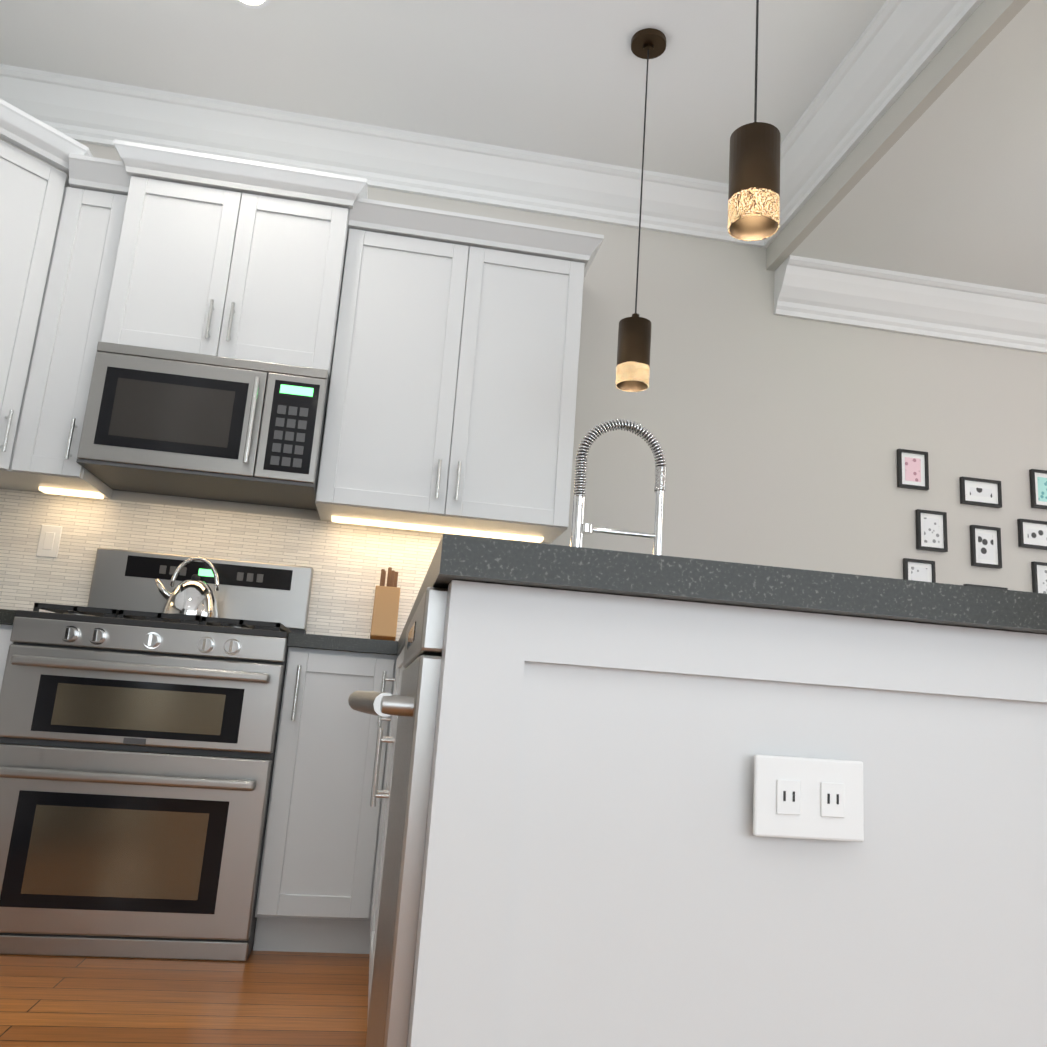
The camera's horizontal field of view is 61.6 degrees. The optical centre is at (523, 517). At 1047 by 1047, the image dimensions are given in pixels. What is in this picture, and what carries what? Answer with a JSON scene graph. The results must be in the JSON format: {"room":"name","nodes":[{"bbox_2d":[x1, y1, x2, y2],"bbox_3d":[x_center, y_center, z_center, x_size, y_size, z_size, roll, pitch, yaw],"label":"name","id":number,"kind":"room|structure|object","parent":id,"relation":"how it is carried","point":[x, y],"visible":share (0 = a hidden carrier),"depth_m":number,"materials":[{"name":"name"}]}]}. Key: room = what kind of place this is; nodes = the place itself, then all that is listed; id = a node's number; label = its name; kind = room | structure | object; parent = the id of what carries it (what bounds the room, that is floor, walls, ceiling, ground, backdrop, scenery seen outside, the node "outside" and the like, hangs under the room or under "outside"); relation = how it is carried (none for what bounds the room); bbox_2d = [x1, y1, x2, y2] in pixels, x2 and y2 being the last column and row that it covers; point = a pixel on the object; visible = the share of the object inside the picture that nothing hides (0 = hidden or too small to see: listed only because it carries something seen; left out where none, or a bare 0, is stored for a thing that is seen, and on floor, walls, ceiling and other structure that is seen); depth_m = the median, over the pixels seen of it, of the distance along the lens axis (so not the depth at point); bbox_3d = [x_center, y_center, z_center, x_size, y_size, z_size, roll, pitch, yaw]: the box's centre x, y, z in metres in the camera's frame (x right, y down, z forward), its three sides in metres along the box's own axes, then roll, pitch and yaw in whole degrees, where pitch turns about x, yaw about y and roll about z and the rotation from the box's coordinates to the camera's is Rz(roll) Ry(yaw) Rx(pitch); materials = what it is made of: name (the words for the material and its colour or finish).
{"room":"kitchen","nodes":[
{"label":"kitchen","id":0,"kind":"room"},
{"bbox_2d":[0,949,368,1046],"bbox_3d":[2.962,1.077,0.160,10.400,0.100,7.400,6,-12,-8],"label":"floor","id":1,"kind":"structure","parent":0,"point":[281,999],"depth_m":2.11,"materials":[{"name":"brown wood"}]},
{"bbox_2d":[0,624,12,691],"bbox_3d":[-1.716,0.781,2.724,0.349,0.874,0.618,6,-12,-8],"label":"base cabinet","id":2,"kind":"object","parent":1,"relation":"on","point":[5,630],"depth_m":2.52,"materials":[{"name":"white wood"}]},
{"bbox_2d":[0,609,15,624],"bbox_3d":[-1.656,0.335,2.813,0.298,0.040,0.639,6,-12,-8],"label":"countertop","id":3,"kind":"structure","parent":2,"relation":"on","point":[7,616],"depth_m":2.52,"materials":[{"name":"stone"}]},
{"bbox_2d":[0,547,313,960],"bbox_3d":[-1.148,0.670,2.785,0.759,1.195,0.710,6,-12,-8],"label":"range","id":4,"kind":"object","parent":1,"relation":"on","point":[138,733],"visible":0.98,"depth_m":2.48,"materials":[{"name":"grey metal"}]},
{"bbox_2d":[155,557,218,620],"bbox_3d":[-1.147,0.245,2.999,0.222,0.227,0.180,6,-12,-8],"label":"kettle","id":5,"kind":"object","parent":4,"relation":"on","point":[194,596],"visible":0.9,"depth_m":2.95,"materials":[{"name":"silver metal"}]},
{"bbox_2d":[253,647,371,952],"bbox_3d":[-0.633,0.893,2.882,0.323,0.874,0.618,6,-12,-8],"label":"base cabinet","id":6,"kind":"object","parent":1,"relation":"on","point":[300,902],"depth_m":2.59,"materials":[{"name":"white wood"}]},
{"bbox_2d":[287,632,311,648],"bbox_3d":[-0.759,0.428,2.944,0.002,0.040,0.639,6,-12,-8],"label":"countertop","id":7,"kind":"structure","parent":6,"relation":"on","point":[300,640],"depth_m":2.64,"materials":[{"name":"stone"}]},
{"bbox_2d":[340,646,651,953],"bbox_3d":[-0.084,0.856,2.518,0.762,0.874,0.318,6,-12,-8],"label":"base cabinet","id":8,"kind":"object","parent":1,"relation":"on","point":[490,703],"depth_m":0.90,"materials":[{"name":"white wood"}]},
{"bbox_2d":[386,534,1046,654],"bbox_3d":[0.237,0.412,2.142,1.089,0.199,2.519,6,-12,-8],"label":"countertop","id":9,"kind":"structure","parent":8,"relation":"on","point":[517,563],"depth_m":0.91,"materials":[{"name":"stone"}]},
{"bbox_2d":[370,567,399,640],"bbox_3d":[-0.501,0.325,3.204,0.090,0.305,0.158,6,-12,-8],"label":"knife block","id":10,"kind":"object","parent":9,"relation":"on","point":[385,612],"visible":1,"depth_m":3.16,"materials":[{"name":"brown wood"}]},
{"bbox_2d":[570,419,666,554],"bbox_3d":[0.250,0.024,2.193,0.259,0.581,0.118,6,-12,-8],"label":"faucet","id":11,"kind":"object","parent":9,"relation":"on","point":[579,528],"visible":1,"depth_m":2.23,"materials":[{"name":"silver metal"}]},
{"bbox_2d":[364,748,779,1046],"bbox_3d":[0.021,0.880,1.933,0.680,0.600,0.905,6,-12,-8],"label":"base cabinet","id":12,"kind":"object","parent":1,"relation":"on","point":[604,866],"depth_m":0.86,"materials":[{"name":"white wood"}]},
{"bbox_2d":[348,587,447,1046],"bbox_3d":[0.113,0.581,1.205,0.764,0.850,0.644,6,-12,-8],"label":"dishwasher","id":13,"kind":"object","parent":12,"relation":"in","point":[412,706],"visible":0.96,"depth_m":0.92,"materials":[{"name":"grey metal"}]},
{"bbox_2d":[753,754,863,841],"bbox_3d":[0.294,0.289,0.901,0.120,0.080,0.008,6,-12,-8],"label":"electrical outlet plate","id":14,"kind":"object","parent":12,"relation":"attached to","point":[807,798],"visible":1,"depth_m":0.90,"materials":[{"name":"white plastic"}]},
{"bbox_2d":[0,0,886,183],"bbox_3d":[-0.030,-2.380,0.352,3.460,0.300,7.000,6,-12,-8],"label":"ceiling","id":15,"kind":"structure","parent":0,"point":[565,78],"depth_m":3.18,"materials":[{"name":"paint"}]},
{"bbox_2d":[234,0,270,8],"bbox_3d":[-0.913,-1.745,2.912,0.150,0.005,0.150,6,-12,-8],"label":"recessed light","id":16,"kind":"object","parent":15,"relation":"in","point":[256,4],"visible":1,"depth_m":2.96,"materials":[{"name":"white"}]},
{"bbox_2d":[616,28,665,391],"bbox_3d":[0.384,-1.020,2.877,0.120,1.250,0.120,6,-12,-8],"label":"pendant light","id":17,"kind":"object","parent":15,"relation":"hanging from","point":[633,354],"visible":0.98,"depth_m":2.75,"materials":[{"name":"brown metal"}]},
{"bbox_2d":[728,0,780,240],"bbox_3d":[0.520,-1.208,1.945,0.120,1.250,0.120,6,-12,-8],"label":"pendant light","id":18,"kind":"object","parent":15,"relation":"hanging from","point":[754,189],"visible":1,"depth_m":1.80,"materials":[{"name":"brown metal"}]},
{"bbox_2d":[0,138,1046,591],"bbox_3d":[2.501,0.114,3.996,10.400,3.300,0.200,6,-12,-8],"label":"wall","id":19,"kind":"structure","parent":0,"point":[782,440],"depth_m":3.77,"materials":[{"name":"paint"}]},
{"bbox_2d":[4,151,127,498],"bbox_3d":[-1.594,-0.670,3.166,0.280,1.135,0.382,6,-12,-8],"label":"upper cabinet","id":20,"kind":"object","parent":19,"relation":"attached to","point":[46,435],"depth_m":3.01,"materials":[{"name":"white wood"}]},
{"bbox_2d":[92,143,355,378],"bbox_3d":[-1.061,-0.865,3.286,0.760,0.729,0.398,6,-12,-8],"label":"upper cabinet","id":21,"kind":"object","parent":19,"relation":"attached to","point":[228,258],"depth_m":3.09,"materials":[{"name":"white wood"}]},
{"bbox_2d":[76,342,329,510],"bbox_3d":[-1.097,-0.310,3.130,0.758,0.419,0.450,6,-12,-8],"label":"microwave","id":22,"kind":"object","parent":21,"relation":"attached to","point":[179,424],"visible":1,"depth_m":2.95,"materials":[{"name":"grey metal"}]},
{"bbox_2d":[0,488,551,640],"bbox_3d":[-1.172,0.202,3.257,2.575,0.467,0.010,6,-12,-8],"label":"tile backsplash","id":23,"kind":"structure","parent":19,"relation":"attached to","point":[346,562],"depth_m":3.26,"materials":[{"name":"beige tile"}]},
{"bbox_2d":[36,525,62,557],"bbox_3d":[-1.717,0.087,3.178,0.072,0.116,0.010,6,-12,-8],"label":"switch plate","id":24,"kind":"object","parent":23,"relation":"attached to","point":[49,540],"visible":1,"depth_m":3.17,"materials":[{"name":"white plastic"}]},
{"bbox_2d":[0,64,735,242],"bbox_3d":[-0.605,-1.481,3.615,3.150,0.185,0.150,6,-12,-8],"label":"crown molding","id":25,"kind":"structure","parent":19,"relation":"attached to","point":[86,110],"depth_m":3.61,"materials":[{"name":"white wood"}]},
{"bbox_2d":[315,199,591,542],"bbox_3d":[-0.266,-0.528,3.377,0.896,1.135,0.348,6,-12,-8],"label":"upper cabinet","id":26,"kind":"object","parent":19,"relation":"attached to","point":[442,347],"depth_m":3.21,"materials":[{"name":"white wood"}]},
{"bbox_2d":[0,436,543,542],"bbox_3d":[-1.089,-0.071,3.041,2.420,0.011,0.440,6,-12,-8],"label":"light","id":27,"kind":"object","parent":26,"relation":"attached to","point":[48,481],"depth_m":3.14,"materials":[{"name":"white"}]},
{"bbox_2d":[732,0,983,247],"bbox_3d":[1.582,-1.974,0.540,0.150,0.185,7.000,6,-12,-8],"label":"crown molding","id":28,"kind":"structure","parent":19,"relation":"attached to","point":[896,48],"depth_m":3.02,"materials":[{"name":"white wood"}]},
{"bbox_2d":[774,255,1046,353],"bbox_3d":[4.236,-0.682,4.264,6.330,0.210,0.150,6,-12,-8],"label":"crown molding","id":29,"kind":"structure","parent":19,"relation":"attached to","point":[811,289],"depth_m":3.81,"materials":[{"name":"white wood"}]},
{"bbox_2d":[897,449,928,490],"bbox_3d":[1.689,-0.206,3.810,0.138,0.169,0.018,6,-12,-8],"label":"picture frame","id":30,"kind":"object","parent":19,"relation":"attached to","point":[912,469],"visible":1,"depth_m":3.81,"materials":[{"name":"black"}]},
{"bbox_2d":[903,558,935,582],"bbox_3d":[1.675,0.267,3.713,0.138,0.174,0.018,6,-12,-8],"label":"picture frame","id":31,"kind":"object","parent":19,"relation":"attached to","point":[918,570],"visible":0.58,"depth_m":3.72,"materials":[{"name":"black"}]},
{"bbox_2d":[916,509,947,551],"bbox_3d":[1.751,0.058,3.767,0.134,0.172,0.018,6,-12,-8],"label":"picture frame","id":32,"kind":"object","parent":19,"relation":"attached to","point":[931,530],"visible":0.96,"depth_m":3.76,"materials":[{"name":"black"}]},
{"bbox_2d":[959,476,1001,507],"bbox_3d":[2.002,-0.109,3.842,0.188,0.118,0.018,6,-12,-8],"label":"picture frame","id":33,"kind":"object","parent":19,"relation":"attached to","point":[981,492],"visible":0.94,"depth_m":3.84,"materials":[{"name":"black"}]},
{"bbox_2d":[963,584,1007,589],"bbox_3d":[1.973,0.356,3.745,0.194,0.125,0.018,6,-12,-8],"label":"picture frame","id":34,"kind":"object","parent":19,"relation":"attached to","point":[985,586],"visible":0.21,"depth_m":3.75,"materials":[{"name":"black"}]},
{"bbox_2d":[970,525,1001,568],"bbox_3d":[1.998,0.127,3.795,0.135,0.177,0.018,6,-12,-8],"label":"picture frame","id":35,"kind":"object","parent":19,"relation":"attached to","point":[985,546],"visible":1,"depth_m":3.79,"materials":[{"name":"black"}]},
{"bbox_2d":[1017,518,1046,549],"bbox_3d":[2.256,0.077,3.848,0.183,0.123,0.018,6,-12,-8],"label":"picture frame","id":36,"kind":"object","parent":19,"relation":"attached to","point":[1032,533],"visible":0.94,"depth_m":3.84,"materials":[{"name":"black"}]},
{"bbox_2d":[1029,469,1046,508],"bbox_3d":[2.316,-0.122,3.897,0.134,0.173,0.018,6,-12,-8],"label":"picture frame","id":37,"kind":"object","parent":19,"relation":"attached to","point":[1038,486],"visible":0.96,"depth_m":3.89,"materials":[{"name":"black"}]},
{"bbox_2d":[1031,561,1046,593],"bbox_3d":[2.274,0.287,3.809,0.136,0.178,0.018,6,-12,-8],"label":"picture frame","id":38,"kind":"object","parent":19,"relation":"attached to","point":[1039,577],"visible":0.64,"depth_m":3.81,"materials":[{"name":"black"}]},
{"bbox_2d":[790,0,1046,294],"bbox_3d":[4.901,-1.726,1.044,6.500,0.590,7.000,6,-12,-8],"label":"ceiling","id":39,"kind":"structure","parent":0,"point":[951,184],"depth_m":3.22,"materials":[{"name":"paint"}]},
{"bbox_2d":[766,0,1029,270],"bbox_3d":[1.672,-1.913,0.542,0.040,0.290,7.000,6,-12,-8],"label":"beam","id":40,"kind":"structure","parent":39,"relation":"attached to","point":[982,27],"depth_m":2.91,"materials":[{"name":"paint"}]},
{"bbox_3d":[-1.921,-1.122,-0.319,0.200,3.300,7.200,6,-12,-8],"label":"wall","id":41,"kind":"structure","parent":0,"visible":0},
{"bbox_2d":[0,99,79,492],"bbox_3d":[-1.984,-0.766,2.965,0.670,1.185,0.682,6,-12,-8],"label":"upper cabinet","id":42,"kind":"object","parent":41,"relation":"attached to","point":[29,186],"depth_m":2.97,"materials":[{"name":"white wood"}]}
]}

